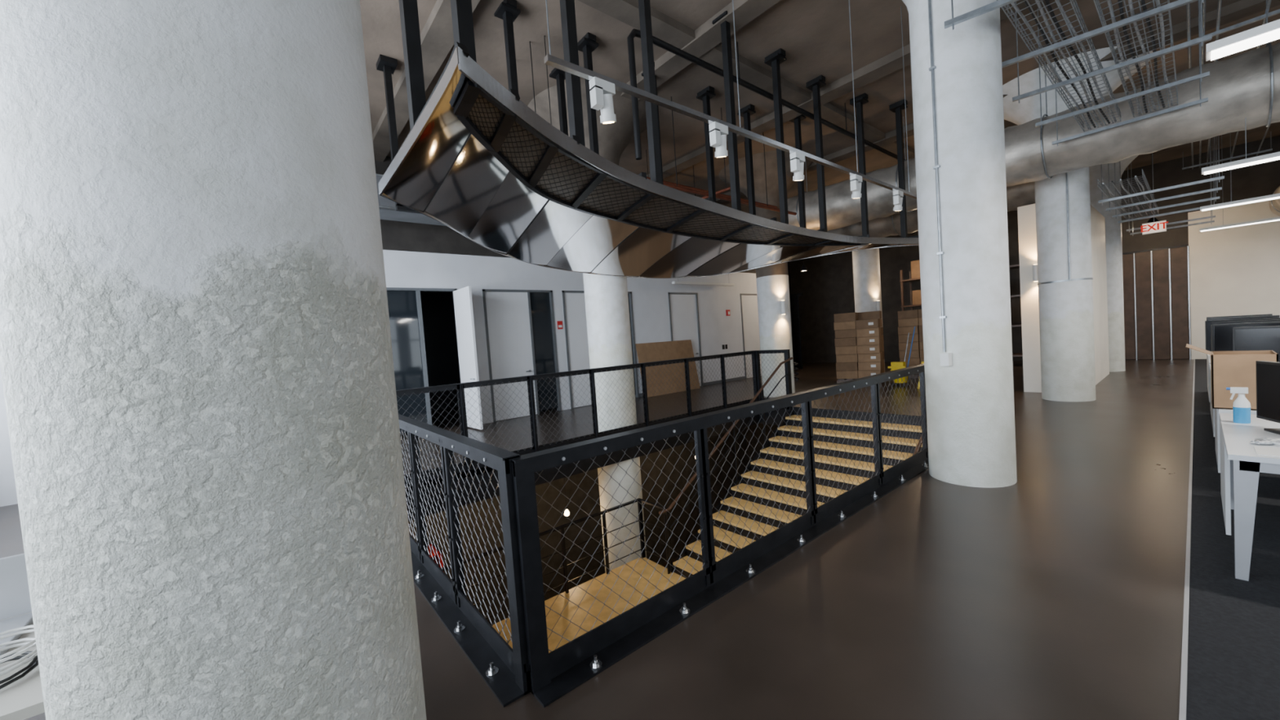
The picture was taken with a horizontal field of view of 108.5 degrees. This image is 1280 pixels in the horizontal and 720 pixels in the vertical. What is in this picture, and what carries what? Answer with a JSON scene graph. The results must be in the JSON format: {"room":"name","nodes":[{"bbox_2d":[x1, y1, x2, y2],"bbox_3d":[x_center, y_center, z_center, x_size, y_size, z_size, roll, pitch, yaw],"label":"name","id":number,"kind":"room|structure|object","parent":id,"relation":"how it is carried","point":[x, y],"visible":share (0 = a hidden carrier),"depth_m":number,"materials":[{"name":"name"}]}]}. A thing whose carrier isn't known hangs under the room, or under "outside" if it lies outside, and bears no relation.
{"room":"open-plan office","nodes":[
{"label":"open-plan office","id":0,"kind":"room"},
{"bbox_2d":[0,155,794,506],"bbox_3d":[-2.963,-1.518,13.143,19.600,5.500,4.000,-6,3,-39],"label":"wall","id":1,"kind":"structure","parent":0,"point":[416,255],"depth_m":10.58,"materials":[{"name":"white paint"}]},
{"bbox_2d":[386,285,483,433],"bbox_3d":[-4.605,0.065,8.680,2.750,2.950,0.990,-6,3,-39],"label":"door","id":2,"kind":"structure","parent":1,"relation":"in","point":[404,304],"depth_m":9.26,"materials":[{"name":"glass"}]},
{"bbox_2d":[482,288,561,422],"bbox_3d":[-2.724,-0.155,10.762,1.720,2.950,0.181,-6,3,-39],"label":"door","id":3,"kind":"structure","parent":1,"relation":"in","point":[520,324],"depth_m":10.71,"materials":[{"name":"white paint"}]},
{"bbox_2d":[556,320,563,328],"bbox_3d":[-1.969,-0.861,11.349,0.140,0.200,0.014,-6,3,-39],"label":"sign","id":4,"kind":"object","parent":1,"relation":"attached to","point":[559,322],"visible":1,"depth_m":11.35,"materials":[{"name":"red paint"}]},
{"bbox_2d":[561,290,639,408],"bbox_3d":[-1.004,-0.337,12.185,2.200,2.950,0.181,-6,3,-39],"label":"door","id":5,"kind":"structure","parent":1,"relation":"in","point":[573,301],"depth_m":11.71,"materials":[{"name":"white paint"}]},
{"bbox_2d":[667,292,703,386],"bbox_3d":[1.395,-0.589,14.171,1.250,2.950,0.181,-6,3,-39],"label":"door","id":6,"kind":"structure","parent":1,"relation":"in","point":[683,306],"depth_m":14.21,"materials":[{"name":"white paint"}]},
{"bbox_2d":[639,376,745,396],"bbox_3d":[1.806,0.800,14.442,4.800,0.100,0.012,-6,3,-39],"label":"baseboard","id":7,"kind":"structure","parent":1,"relation":"attached to","point":[732,379],"depth_m":15.10,"materials":[{"name":"black"}]},
{"bbox_2d":[722,344,727,349],"bbox_3d":[2.814,-0.434,15.295,0.220,0.145,0.012,-6,3,-39],"label":"wall switch plate","id":8,"kind":"object","parent":1,"relation":"attached to","point":[723,345],"visible":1,"depth_m":15.28,"materials":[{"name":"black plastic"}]},
{"bbox_2d":[725,309,730,315],"bbox_3d":[2.952,-1.578,15.390,0.150,0.200,0.070,-6,3,-39],"label":"fire alarm strobe","id":9,"kind":"object","parent":1,"relation":"attached to","point":[727,311],"visible":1,"depth_m":15.36,"materials":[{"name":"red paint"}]},
{"bbox_2d":[740,293,761,378],"bbox_3d":[3.987,-0.862,16.316,1.200,2.950,0.181,-6,3,-39],"label":"door","id":10,"kind":"structure","parent":1,"relation":"in","point":[748,302],"depth_m":16.20,"materials":[{"name":"white paint"}]},
{"bbox_2d":[420,291,460,411],"bbox_3d":[-2.502,0.487,15.988,23.600,9.800,0.150,-6,3,-39],"label":"wall","id":11,"kind":"structure","parent":0,"point":[437,307],"depth_m":13.24,"materials":[{"name":"black paint"}]},
{"bbox_2d":[408,427,748,625],"bbox_3d":[-1.526,3.610,10.485,17.600,3.900,0.200,-6,3,-39],"label":"wall","id":12,"kind":"structure","parent":0,"point":[551,494],"depth_m":10.53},
{"bbox_2d":[0,359,1194,719],"bbox_3d":[4.511,1.149,7.599,23.600,0.400,22.000,-6,3,-39],"label":"floor","id":13,"kind":"structure","parent":0,"point":[1057,593],"depth_m":2.59,"materials":[{"name":"concrete"}]},
{"bbox_2d":[0,612,44,719],"bbox_3d":[-2.530,1.338,1.520,1.330,0.720,1.600,-6,3,-39],"label":"desk","id":14,"kind":"object","parent":13,"relation":"on","point":[23,699],"visible":0.02,"depth_m":1.28,"materials":[{"name":"white metal"}]},
{"bbox_2d":[0,553,33,655],"bbox_3d":[-2.224,0.836,1.496,0.250,0.240,0.360,-6,3,-39],"label":"computer","id":15,"kind":"object","parent":14,"relation":"on","point":[15,597],"visible":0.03,"depth_m":1.67,"materials":[{"name":"silver metal"}]},
{"bbox_2d":[0,624,38,688],"bbox_3d":[-1.929,0.898,1.375,0.190,0.074,0.309,-6,3,-39],"label":"cables","id":16,"kind":"object","parent":14,"relation":"on","point":[13,655],"visible":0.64,"depth_m":1.39,"materials":[{"name":"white plastic"}]},
{"bbox_2d":[0,0,426,719],"bbox_3d":[-1.062,-1.144,1.071,2.170,5.500,2.170,-6,3,-39],"label":"concrete column","id":17,"kind":"structure","parent":13,"relation":"on","point":[197,361],"depth_m":0.84,"materials":[{"name":"white concrete"}]},
{"bbox_2d":[398,413,530,706],"bbox_3d":[-1.918,1.043,3.704,0.175,1.160,4.220,-6,3,-39],"label":"guardrail","id":18,"kind":"object","parent":13,"relation":"on","point":[504,668],"visible":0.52,"depth_m":2.58,"materials":[{"name":"metal"}]},
{"bbox_2d":[564,479,569,515],"bbox_3d":[-1.337,2.263,8.198,0.100,1.050,0.100,-6,3,-39],"label":"pendant bulb","id":19,"kind":"object","parent":13,"relation":"hanging from","point":[566,513],"visible":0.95,"depth_m":8.19,"materials":[{"name":"beige glass"}]},
{"bbox_2d":[395,350,758,491],"bbox_3d":[-0.348,0.717,7.798,7.540,1.245,0.175,-6,3,-39],"label":"guardrail","id":20,"kind":"object","parent":13,"relation":"on","point":[460,387],"visible":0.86,"depth_m":7.22,"materials":[{"name":"metal"}]},
{"bbox_2d":[404,406,920,520],"bbox_3d":[1.069,1.461,6.164,7.560,0.420,4.220,-6,3,-39],"label":"trim","id":21,"kind":"structure","parent":13,"relation":"attached to","point":[548,474],"depth_m":7.20,"materials":[{"name":"metal"}]},
{"bbox_2d":[635,339,700,397],"bbox_3d":[0.857,0.206,13.468,2.200,1.500,0.280,-6,3,-39],"label":"cardboard sheet","id":22,"kind":"object","parent":13,"relation":"on","point":[677,349],"visible":0.86,"depth_m":13.40,"materials":[{"name":"brown cardboard"}]},
{"bbox_2d":[511,363,928,707],"bbox_3d":[2.320,0.722,4.417,7.380,1.145,0.175,-6,3,-39],"label":"guardrail","id":23,"kind":"object","parent":13,"relation":"on","point":[553,674],"visible":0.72,"depth_m":2.79,"materials":[{"name":"metal"}]},
{"bbox_2d":[718,150,813,397],"bbox_3d":[3.240,-1.876,11.267,2.260,5.500,2.260,-6,3,-39],"label":"concrete column","id":24,"kind":"structure","parent":13,"relation":"on","point":[772,281],"depth_m":10.95,"materials":[{"name":"white concrete"}]},
{"bbox_2d":[780,300,786,314],"bbox_3d":[3.360,-1.235,10.848,0.109,0.330,0.146,-5,2,-12],"label":"wall sconce","id":25,"kind":"object","parent":24,"relation":"attached to","point":[783,310],"visible":1,"depth_m":10.78,"materials":[{"name":"white metal"}]},
{"bbox_2d":[754,349,795,408],"bbox_3d":[2.873,0.404,9.864,0.175,1.245,0.840,-6,3,-39],"label":"guardrail","id":26,"kind":"object","parent":13,"relation":"on","point":[786,353],"visible":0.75,"depth_m":9.80,"materials":[{"name":"metal"}]},
{"bbox_2d":[790,293,802,368],"bbox_3d":[5.396,-1.121,19.521,0.120,3.000,3.400,-6,3,-39],"label":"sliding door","id":27,"kind":"structure","parent":13,"relation":"on","point":[794,297],"depth_m":18.40,"materials":[{"name":"metal"}]},
{"bbox_2d":[793,362,799,380],"bbox_3d":[4.603,0.315,14.304,0.619,0.646,0.618,-6,3,-39],"label":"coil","id":28,"kind":"object","parent":13,"relation":"on","point":[794,363],"visible":0.28,"depth_m":14.15,"materials":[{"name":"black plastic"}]},
{"bbox_2d":[833,311,884,383],"bbox_3d":[6.128,-0.359,12.849,1.107,1.927,1.010,-2,3,33],"label":"cardboard boxes","id":29,"kind":"object","parent":13,"relation":"on","point":[859,341],"visible":0.91,"depth_m":12.48},
{"bbox_2d":[852,248,884,371],"bbox_3d":[7.156,-2.288,14.508,2.260,5.500,2.260,-6,3,-39],"label":"concrete column","id":30,"kind":"structure","parent":13,"relation":"on","point":[866,263],"depth_m":14.19,"materials":[{"name":"white concrete"}]},
{"bbox_2d":[875,300,880,311],"bbox_3d":[7.276,-1.647,14.089,0.109,0.330,0.146,-5,2,-12],"label":"wall sconce","id":31,"kind":"object","parent":30,"relation":"attached to","point":[877,302],"visible":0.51,"depth_m":14.03,"materials":[{"name":"white metal"}]},
{"bbox_2d":[888,326,915,386],"bbox_3d":[6.564,-0.091,11.524,0.582,1.453,0.533,-6,3,-39],"label":"bucket","id":32,"kind":"object","parent":13,"relation":"on","point":[895,365],"visible":0.67,"depth_m":11.43,"materials":[{"name":"yellow plastic"}]},
{"bbox_2d":[897,309,924,378],"bbox_3d":[7.980,-0.474,12.954,1.008,1.887,1.012,-2,3,45],"label":"cardboard boxes","id":33,"kind":"object","parent":13,"relation":"on","point":[911,318],"visible":0.38,"depth_m":12.73},
{"bbox_2d":[902,0,1017,487],"bbox_3d":[3.112,-1.582,4.483,2.210,5.500,2.210,-6,3,-39],"label":"concrete column","id":34,"kind":"structure","parent":13,"relation":"on","point":[957,73],"depth_m":4.23,"materials":[{"name":"white concrete"}]},
{"bbox_2d":[899,259,1022,356],"bbox_3d":[10.779,-1.645,15.091,0.900,3.661,3.800,-6,3,-39],"label":"storage rack","id":35,"kind":"object","parent":13,"relation":"on","point":[914,274],"visible":0.08,"depth_m":15.94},
{"bbox_2d":[1002,45,1152,401],"bbox_3d":[7.492,-2.045,8.154,2.210,5.500,2.210,-6,3,-39],"label":"concrete column","id":36,"kind":"structure","parent":13,"relation":"on","point":[1062,201],"depth_m":7.90,"materials":[{"name":"white concrete"}]},
{"bbox_2d":[1088,155,1137,372],"bbox_3d":[11.555,-2.473,11.530,2.220,5.500,2.220,-6,3,-39],"label":"concrete column","id":37,"kind":"structure","parent":13,"relation":"on","point":[1113,228],"depth_m":11.21,"materials":[{"name":"white concrete"}]},
{"bbox_2d":[1178,359,1195,719],"bbox_3d":[6.334,0.911,5.287,23.100,0.011,0.017,-6,3,-39],"label":"trim","id":38,"kind":"structure","parent":13,"relation":"attached to","point":[1183,696],"depth_m":2.43,"materials":[{"name":"silver metal"}]},
{"bbox_2d":[1186,359,1279,719],"bbox_3d":[8.836,0.864,2.258,23.100,0.008,7.850,-6,3,-39],"label":"carpet","id":39,"kind":"object","parent":13,"relation":"on","point":[1233,668],"visible":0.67,"depth_m":2.38,"materials":[{"name":"grey carpet"}]},
{"bbox_2d":[1206,354,1210,402],"bbox_3d":[9.373,0.283,6.570,2.500,0.712,1.600,-6,3,-39],"label":"office desk","id":40,"kind":"object","parent":39,"relation":"on","point":[1208,357],"visible":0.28,"depth_m":6.92,"materials":[{"name":"laminate"}]},
{"bbox_2d":[1206,314,1272,318],"bbox_3d":[9.160,-0.380,7.041,0.180,0.600,0.620,-5,3,-26],"label":"computer monitor","id":41,"kind":"object","parent":40,"relation":"on","point":[1256,314],"visible":0.16,"depth_m":6.99,"materials":[{"name":"black plastic"}]},
{"bbox_2d":[1206,315,1279,320],"bbox_3d":[8.466,-0.307,6.474,0.180,0.600,0.620,-6,3,-33],"label":"computer monitor","id":42,"kind":"object","parent":40,"relation":"on","point":[1268,316],"visible":0.22,"depth_m":6.41,"materials":[{"name":"black plastic"}]},
{"bbox_2d":[1209,364,1214,436],"bbox_3d":[7.300,0.501,4.854,2.500,0.712,1.600,-6,3,-39],"label":"office desk","id":43,"kind":"object","parent":39,"relation":"on","point":[1212,411],"visible":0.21,"depth_m":5.56,"materials":[{"name":"laminate"}]},
{"bbox_2d":[1204,317,1279,351],"bbox_3d":[7.524,-0.209,5.732,0.180,0.600,0.620,-5,3,-18],"label":"computer monitor","id":44,"kind":"object","parent":43,"relation":"on","point":[1207,323],"visible":0.19,"depth_m":5.96,"materials":[{"name":"black plastic"}]},
{"bbox_2d":[1210,321,1279,351],"bbox_3d":[6.385,-0.088,4.767,0.620,0.600,0.180,-2,3,39],"label":"computer monitor","id":45,"kind":"object","parent":43,"relation":"on","point":[1221,335],"visible":0.19,"depth_m":4.85,"materials":[{"name":"black plastic"}]},
{"bbox_2d":[1210,319,1279,324],"bbox_3d":[6.935,-0.145,5.194,0.180,0.600,0.620,-5,3,-19],"label":"computer monitor","id":46,"kind":"object","parent":43,"relation":"on","point":[1259,321],"visible":0.16,"depth_m":5.23,"materials":[{"name":"black plastic"}]},
{"bbox_2d":[1214,408,1256,472],"bbox_3d":[5.649,0.675,3.488,1.500,0.712,1.600,-6,3,-39],"label":"office desk","id":47,"kind":"object","parent":39,"relation":"on","point":[1217,411],"visible":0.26,"depth_m":3.94,"materials":[{"name":"laminate"}]},
{"bbox_2d":[1186,343,1278,410],"bbox_3d":[4.751,0.120,3.716,0.400,0.501,0.442,-6,3,-39],"label":"open cardboard box","id":48,"kind":"object","parent":47,"relation":"on","point":[1228,369],"visible":0.69,"depth_m":3.59,"materials":[{"name":"brown cardboard"}]},
{"bbox_2d":[1232,325,1279,362],"bbox_3d":[5.578,0.003,3.941,0.180,0.600,0.620,-5,3,-19],"label":"computer monitor","id":49,"kind":"object","parent":47,"relation":"on","point":[1246,338],"visible":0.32,"depth_m":4.07,"materials":[{"name":"black plastic"}]},
{"bbox_2d":[1219,413,1279,581],"bbox_3d":[4.383,0.809,2.439,1.500,0.712,1.600,-6,3,-39],"label":"office desk","id":50,"kind":"object","parent":39,"relation":"on","point":[1241,466],"visible":0.95,"depth_m":2.58,"materials":[{"name":"laminate"}]},
{"bbox_2d":[1226,386,1251,423],"bbox_3d":[4.157,0.312,3.200,0.076,0.245,0.103,-6,3,-39],"label":"spray bottle","id":51,"kind":"object","parent":50,"relation":"on","point":[1241,406],"visible":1,"depth_m":3.17,"materials":[{"name":"blue plastic"}]},
{"bbox_2d":[1248,437,1279,445],"bbox_3d":[3.688,0.476,2.686,0.148,0.020,0.169,-6,3,-39],"label":"cable bundle","id":52,"kind":"object","parent":50,"relation":"on","point":[1263,440],"visible":1,"depth_m":2.69,"materials":[{"name":"white plastic"}]},
{"bbox_2d":[1253,445,1279,457],"bbox_3d":[3.533,0.506,2.507,0.230,0.004,0.220,-6,3,-39],"label":"paper sheets","id":53,"kind":"object","parent":50,"relation":"on","point":[1260,451],"visible":1,"depth_m":2.56,"materials":[{"name":"white paper"}]},
{"bbox_2d":[1255,360,1279,434],"bbox_3d":[4.034,0.240,2.814,0.180,0.440,0.500,-3,3,26],"label":"computer monitor","id":54,"kind":"object","parent":50,"relation":"on","point":[1268,373],"visible":1,"depth_m":2.96,"materials":[{"name":"black plastic"}]},
{"bbox_2d":[661,556,678,568],"bbox_3d":[4.806,5.334,7.775,23.600,0.200,22.000,-6,3,-39],"label":"floor","id":55,"kind":"structure","parent":0,"point":[673,560],"depth_m":12.14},
{"bbox_2d":[427,542,444,572],"bbox_3d":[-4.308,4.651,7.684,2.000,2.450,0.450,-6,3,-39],"label":"chair","id":56,"kind":"object","parent":55,"relation":"on","point":[430,545],"visible":0.09,"depth_m":8.11,"materials":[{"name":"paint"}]},
{"bbox_2d":[528,79,658,572],"bbox_3d":[-0.464,0.672,8.167,2.260,9.800,2.260,-6,3,-39],"label":"concrete column","id":57,"kind":"structure","parent":55,"relation":"on","point":[606,297],"depth_m":7.82,"materials":[{"name":"white concrete"}]},
{"bbox_2d":[440,356,922,653],"bbox_3d":[1.178,2.880,6.342,7.504,5.322,3.850,-6,3,-39],"label":"staircase","id":58,"kind":"structure","parent":55,"relation":"on","point":[560,602],"depth_m":7.42,"materials":[{"name":"brown wood"}]},
{"bbox_2d":[746,422,777,463],"bbox_3d":[6.954,3.023,10.235,0.200,3.900,11.000,-6,3,-39],"label":"wall","id":59,"kind":"structure","parent":0,"point":[753,442],"depth_m":14.11,"materials":[{"name":"black paint"}]},
{"bbox_2d":[800,262,807,271],"bbox_3d":[5.514,-4.002,15.645,0.220,1.950,0.220,-6,3,-39],"label":"pendant lamp","id":60,"kind":"object","parent":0,"point":[803,268],"depth_m":15.62,"materials":[{"name":"black metal"}]},
{"bbox_2d":[360,0,1279,213],"bbox_3d":[4.100,-4.682,7.353,23.600,0.300,22.000,-6,3,-39],"label":"ceiling","id":61,"kind":"structure","parent":0,"point":[814,35],"depth_m":6.53,"materials":[{"name":"concrete"}]},
{"bbox_2d":[375,173,419,213],"bbox_3d":[-3.055,-3.245,7.841,11.800,1.600,0.800,-6,3,-39],"label":"conduit","id":62,"kind":"object","parent":61,"relation":"attached to","point":[380,207],"visible":0.02,"depth_m":7.28,"materials":[{"name":"grey metal"}]},
{"bbox_2d":[376,53,421,213],"bbox_3d":[-2.886,-3.024,6.485,1.260,1.950,0.260,-6,3,-39],"label":"hanger","id":63,"kind":"object","parent":61,"relation":"hanging from","point":[387,64],"visible":0.47,"depth_m":6.11,"materials":[{"name":"metal"}]},
{"bbox_2d":[376,175,446,226],"bbox_3d":[-2.308,-3.456,9.823,13.500,1.450,0.900,-6,3,-39],"label":"air duct","id":64,"kind":"object","parent":61,"relation":"hanging from","point":[384,214],"visible":0.02,"depth_m":8.23,"materials":[{"name":"grey metal"}]},
{"bbox_2d":[543,35,551,124],"bbox_3d":[-1.852,-3.300,6.696,0.048,1.563,2.400,-6,3,-39],"label":"pipe","id":65,"kind":"object","parent":61,"relation":"hanging from","point":[544,36],"visible":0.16,"depth_m":5.83,"materials":[{"name":"black metal"}]},
{"bbox_2d":[377,0,919,278],"bbox_3d":[1.249,-2.874,6.547,9.296,2.836,3.841,-6,3,-39],"label":"canopy","id":66,"kind":"object","parent":61,"relation":"hanging from","point":[474,159],"visible":0.97,"depth_m":4.50,"materials":[{"name":"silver metal"}]},
{"bbox_2d":[529,41,796,215],"bbox_3d":[0.639,-3.546,7.589,6.800,1.498,0.060,-6,3,-39],"label":"pipe","id":67,"kind":"object","parent":61,"relation":"hanging from","point":[681,188],"visible":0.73,"depth_m":7.90,"materials":[{"name":"black metal"}]},
{"bbox_2d":[645,107,730,199],"bbox_3d":[0.754,-3.645,8.853,0.048,1.423,2.400,-6,3,-39],"label":"pipe","id":68,"kind":"object","parent":61,"relation":"hanging from","point":[728,188],"visible":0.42,"depth_m":8.05,"materials":[{"name":"black metal"}]},
{"bbox_2d":[671,274,734,285],"bbox_3d":[1.923,-3.485,14.149,2.700,2.350,0.120,-6,3,-39],"label":"strip light","id":69,"kind":"object","parent":61,"relation":"hanging from","point":[674,282],"visible":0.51,"depth_m":14.05,"materials":[{"name":"white plastic"}]},
{"bbox_2d":[646,141,777,208],"bbox_3d":[0.343,-3.665,7.931,6.800,1.248,0.060,-6,3,-39],"label":"pipe","id":70,"kind":"object","parent":61,"relation":"hanging from","point":[649,178],"visible":0.23,"depth_m":8.91,"materials":[{"name":"black metal"}]},
{"bbox_2d":[544,0,916,210],"bbox_3d":[2.087,-2.998,4.784,7.030,2.558,0.124,-6,3,-39],"label":"track light","id":71,"kind":"object","parent":61,"relation":"hanging from","point":[602,88],"visible":0.81,"depth_m":3.47,"materials":[{"name":"silver metal"}]},
{"bbox_2d":[626,28,907,159],"bbox_3d":[3.975,-3.603,8.400,10.635,1.920,0.067,-6,3,-39],"label":"pipe","id":72,"kind":"object","parent":61,"relation":"hanging from","point":[634,33],"visible":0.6,"depth_m":5.61,"materials":[{"name":"metal"}]},
{"bbox_2d":[372,0,1279,204],"bbox_3d":[4.077,-4.469,7.330,23.100,0.120,22.000,-6,3,-39],"label":"ceiling beams","id":73,"kind":"structure","parent":61,"relation":"attached to","point":[437,38],"depth_m":6.55,"materials":[{"name":"metal"}]},
{"bbox_2d":[827,182,1035,237],"bbox_3d":[5.959,-3.984,12.120,0.864,1.752,7.000,-6,3,-39],"label":"air duct","id":74,"kind":"object","parent":61,"relation":"hanging from","point":[1023,194],"visible":0.08,"depth_m":11.23,"materials":[{"name":"metal"}]},
{"bbox_2d":[944,0,1018,29],"bbox_3d":[3.101,-3.532,3.396,1.482,1.520,0.040,-2,3,37],"label":"support","id":75,"kind":"object","parent":61,"relation":"hanging from","point":[997,4],"visible":1,"depth_m":3.73,"materials":[{"name":"grey metal"}]},
{"bbox_2d":[786,0,1279,231],"bbox_3d":[7.861,-3.809,5.517,0.990,1.815,13.600,-6,3,-39],"label":"air duct","id":76,"kind":"object","parent":61,"relation":"hanging from","point":[1246,85],"visible":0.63,"depth_m":6.43,"materials":[{"name":"metal"}]},
{"bbox_2d":[1001,0,1204,67],"bbox_3d":[3.984,-3.625,4.127,1.462,1.520,0.040,-2,3,41],"label":"support","id":77,"kind":"object","parent":61,"relation":"hanging from","point":[1178,3],"visible":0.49,"depth_m":4.09,"materials":[{"name":"grey metal"}]},
{"bbox_2d":[1012,0,1212,103],"bbox_3d":[4.771,-3.708,4.779,1.454,1.520,0.040,-2,3,43],"label":"support","id":78,"kind":"object","parent":61,"relation":"hanging from","point":[1202,39],"visible":1,"depth_m":4.74,"materials":[{"name":"grey metal"}]},
{"bbox_2d":[996,0,1121,131],"bbox_3d":[3.765,-3.000,4.196,6.807,0.107,0.367,-6,3,-39],"label":"cable tray","id":79,"kind":"object","parent":78,"relation":"on","point":[1065,17],"visible":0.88,"depth_m":4.56,"materials":[{"name":"silver metal"}]},
{"bbox_2d":[1035,0,1209,128],"bbox_3d":[5.654,-3.801,5.510,0.040,1.520,1.444,-6,3,-43],"label":"support","id":80,"kind":"object","parent":61,"relation":"hanging from","point":[1201,75],"visible":1,"depth_m":5.45,"materials":[{"name":"grey metal"}]},
{"bbox_2d":[1093,0,1177,117],"bbox_3d":[4.077,-3.006,3.818,6.807,0.107,0.387,-6,3,-39],"label":"cable tray","id":81,"kind":"object","parent":80,"relation":"on","point":[1097,4],"visible":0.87,"depth_m":4.51,"materials":[{"name":"silver metal"}]},
{"bbox_2d":[1052,0,1208,146],"bbox_3d":[6.460,-3.886,6.177,0.040,1.520,1.440,-6,3,-39],"label":"support","id":82,"kind":"object","parent":61,"relation":"hanging from","point":[1200,101],"visible":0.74,"depth_m":6.10,"materials":[{"name":"grey metal"}]},
{"bbox_2d":[1146,153,1158,222],"bbox_3d":[13.319,-4.447,11.981,0.220,1.850,0.220,-6,3,-39],"label":"pendant lamp","id":83,"kind":"object","parent":61,"relation":"hanging from","point":[1151,220],"depth_m":11.96,"materials":[{"name":"black metal"}]},
{"bbox_2d":[1151,152,1154,208],"bbox_3d":[11.342,-3.964,10.184,0.057,1.193,0.016,-6,3,-39],"label":"rod","id":84,"kind":"object","parent":61,"relation":"hanging from","point":[1152,153],"depth_m":10.17,"materials":[{"name":"white metal"}]},
{"bbox_2d":[1141,212,1168,235],"bbox_3d":[11.411,-3.039,10.218,0.057,0.449,0.388,-6,3,-39],"label":"exit sign","id":85,"kind":"object","parent":61,"relation":"hanging from","point":[1153,227],"depth_m":10.21,"materials":[{"name":"white plastic"}]},
{"bbox_2d":[1097,58,1224,204],"bbox_3d":[8.604,-3.819,7.687,0.040,2.080,1.400,-6,3,-39],"label":"support","id":86,"kind":"object","parent":61,"relation":"hanging from","point":[1219,178],"visible":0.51,"depth_m":7.64,"materials":[{"name":"grey metal"}]},
{"bbox_2d":[1106,136,1222,212],"bbox_3d":[9.448,-3.908,8.386,0.040,2.080,1.400,-6,3,-39],"label":"support","id":87,"kind":"object","parent":61,"relation":"hanging from","point":[1217,188],"visible":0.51,"depth_m":8.33,"materials":[{"name":"grey metal"}]},
{"bbox_2d":[1112,137,1219,218],"bbox_3d":[10.293,-3.997,9.085,0.040,2.080,1.400,-6,3,-39],"label":"support","id":88,"kind":"object","parent":61,"relation":"hanging from","point":[1215,197],"visible":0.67,"depth_m":9.02,"materials":[{"name":"grey metal"}]},
{"bbox_2d":[1097,168,1159,219],"bbox_3d":[9.255,-3.023,8.653,4.707,0.107,0.487,-6,3,-39],"label":"cable tray","id":89,"kind":"object","parent":88,"relation":"on","point":[1144,177],"visible":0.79,"depth_m":8.08,"materials":[{"name":"silver metal"}]},
{"bbox_2d":[1118,137,1214,224],"bbox_3d":[11.137,-4.086,9.784,0.040,2.080,1.400,-6,3,-39],"label":"support","id":90,"kind":"object","parent":61,"relation":"hanging from","point":[1121,221],"visible":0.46,"depth_m":9.82,"materials":[{"name":"grey metal"}]},
{"bbox_2d":[1126,137,1215,232],"bbox_3d":[12.596,-4.240,10.991,0.040,2.080,1.400,-6,3,-39],"label":"support","id":91,"kind":"object","parent":61,"relation":"hanging from","point":[1211,216],"visible":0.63,"depth_m":10.76,"materials":[{"name":"grey metal"}]},
{"bbox_2d":[1129,146,1214,235],"bbox_3d":[13.364,-4.320,11.627,0.040,2.080,1.400,-6,3,-39],"label":"support","id":92,"kind":"object","parent":61,"relation":"hanging from","point":[1211,221],"visible":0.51,"depth_m":11.41,"materials":[{"name":"grey metal"}]},
{"bbox_2d":[1169,0,1279,169],"bbox_3d":[6.394,-4.356,4.703,22.500,0.450,1.400,-6,3,-39],"label":"conduit","id":93,"kind":"object","parent":61,"relation":"attached to","point":[1218,31],"visible":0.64,"depth_m":6.05,"materials":[{"name":"grey metal"}]},
{"bbox_2d":[1199,134,1279,231],"bbox_3d":[13.553,-4.119,9.536,0.180,2.332,2.540,-6,3,-39],"label":"linear pendant light","id":94,"kind":"object","parent":61,"relation":"hanging from","point":[1275,219],"visible":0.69,"depth_m":10.12,"materials":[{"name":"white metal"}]},
{"bbox_2d":[1200,141,1279,211],"bbox_3d":[10.636,-3.812,7.121,0.180,2.332,2.540,-6,3,-39],"label":"linear pendant light","id":95,"kind":"object","parent":61,"relation":"hanging from","point":[1276,196],"visible":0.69,"depth_m":7.79,"materials":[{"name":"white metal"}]},
{"bbox_2d":[1201,117,1279,174],"bbox_3d":[7.857,-2.631,4.807,0.180,0.562,2.540,-6,3,-39],"label":"linear pendant light","id":96,"kind":"object","parent":61,"relation":"hanging from","point":[1274,156],"visible":1,"depth_m":5.52,"materials":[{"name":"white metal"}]},
{"bbox_2d":[1205,18,1279,61],"bbox_3d":[4.454,-3.161,2.005,0.180,2.332,2.540,-6,3,-39],"label":"linear pendant light","id":97,"kind":"object","parent":61,"relation":"hanging from","point":[1269,32],"visible":1,"depth_m":2.89,"materials":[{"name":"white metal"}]},
{"bbox_2d":[1269,186,1279,216],"bbox_3d":[12.374,-4.086,8.211,8.900,2.121,0.903,-6,3,-39],"label":"air duct","id":98,"kind":"object","parent":61,"relation":"hanging from","point":[1274,204],"visible":0.83,"depth_m":10.81,"materials":[{"name":"metal"}]},
{"bbox_2d":[788,135,1279,362],"bbox_3d":[13.211,-2.729,14.847,0.200,5.500,22.000,-6,3,-39],"label":"wall","id":99,"kind":"structure","parent":0,"point":[1234,271],"depth_m":12.55,"materials":[{"name":"beige paint"}]},
{"bbox_2d":[1122,244,1191,359],"bbox_3d":[14.660,-1.582,13.179,0.120,3.150,1.390,-6,3,-39],"label":"door","id":100,"kind":"structure","parent":99,"relation":"in","point":[1157,286],"depth_m":13.08,"materials":[{"name":"wood"}]},
{"bbox_2d":[1017,203,1109,392],"bbox_3d":[9.373,-1.356,10.099,3.750,3.700,0.900,-6,3,-39],"label":"wall","id":101,"kind":"structure","parent":0,"point":[1027,233],"depth_m":9.24,"materials":[{"name":"white paint"}]},
{"bbox_2d":[1032,264,1037,281],"bbox_3d":[7.728,-1.695,8.979,0.145,0.330,0.110,-6,3,-39],"label":"wall sconce","id":102,"kind":"object","parent":101,"relation":"attached to","point":[1035,266],"depth_m":8.94,"materials":[{"name":"white metal"}]}
]}

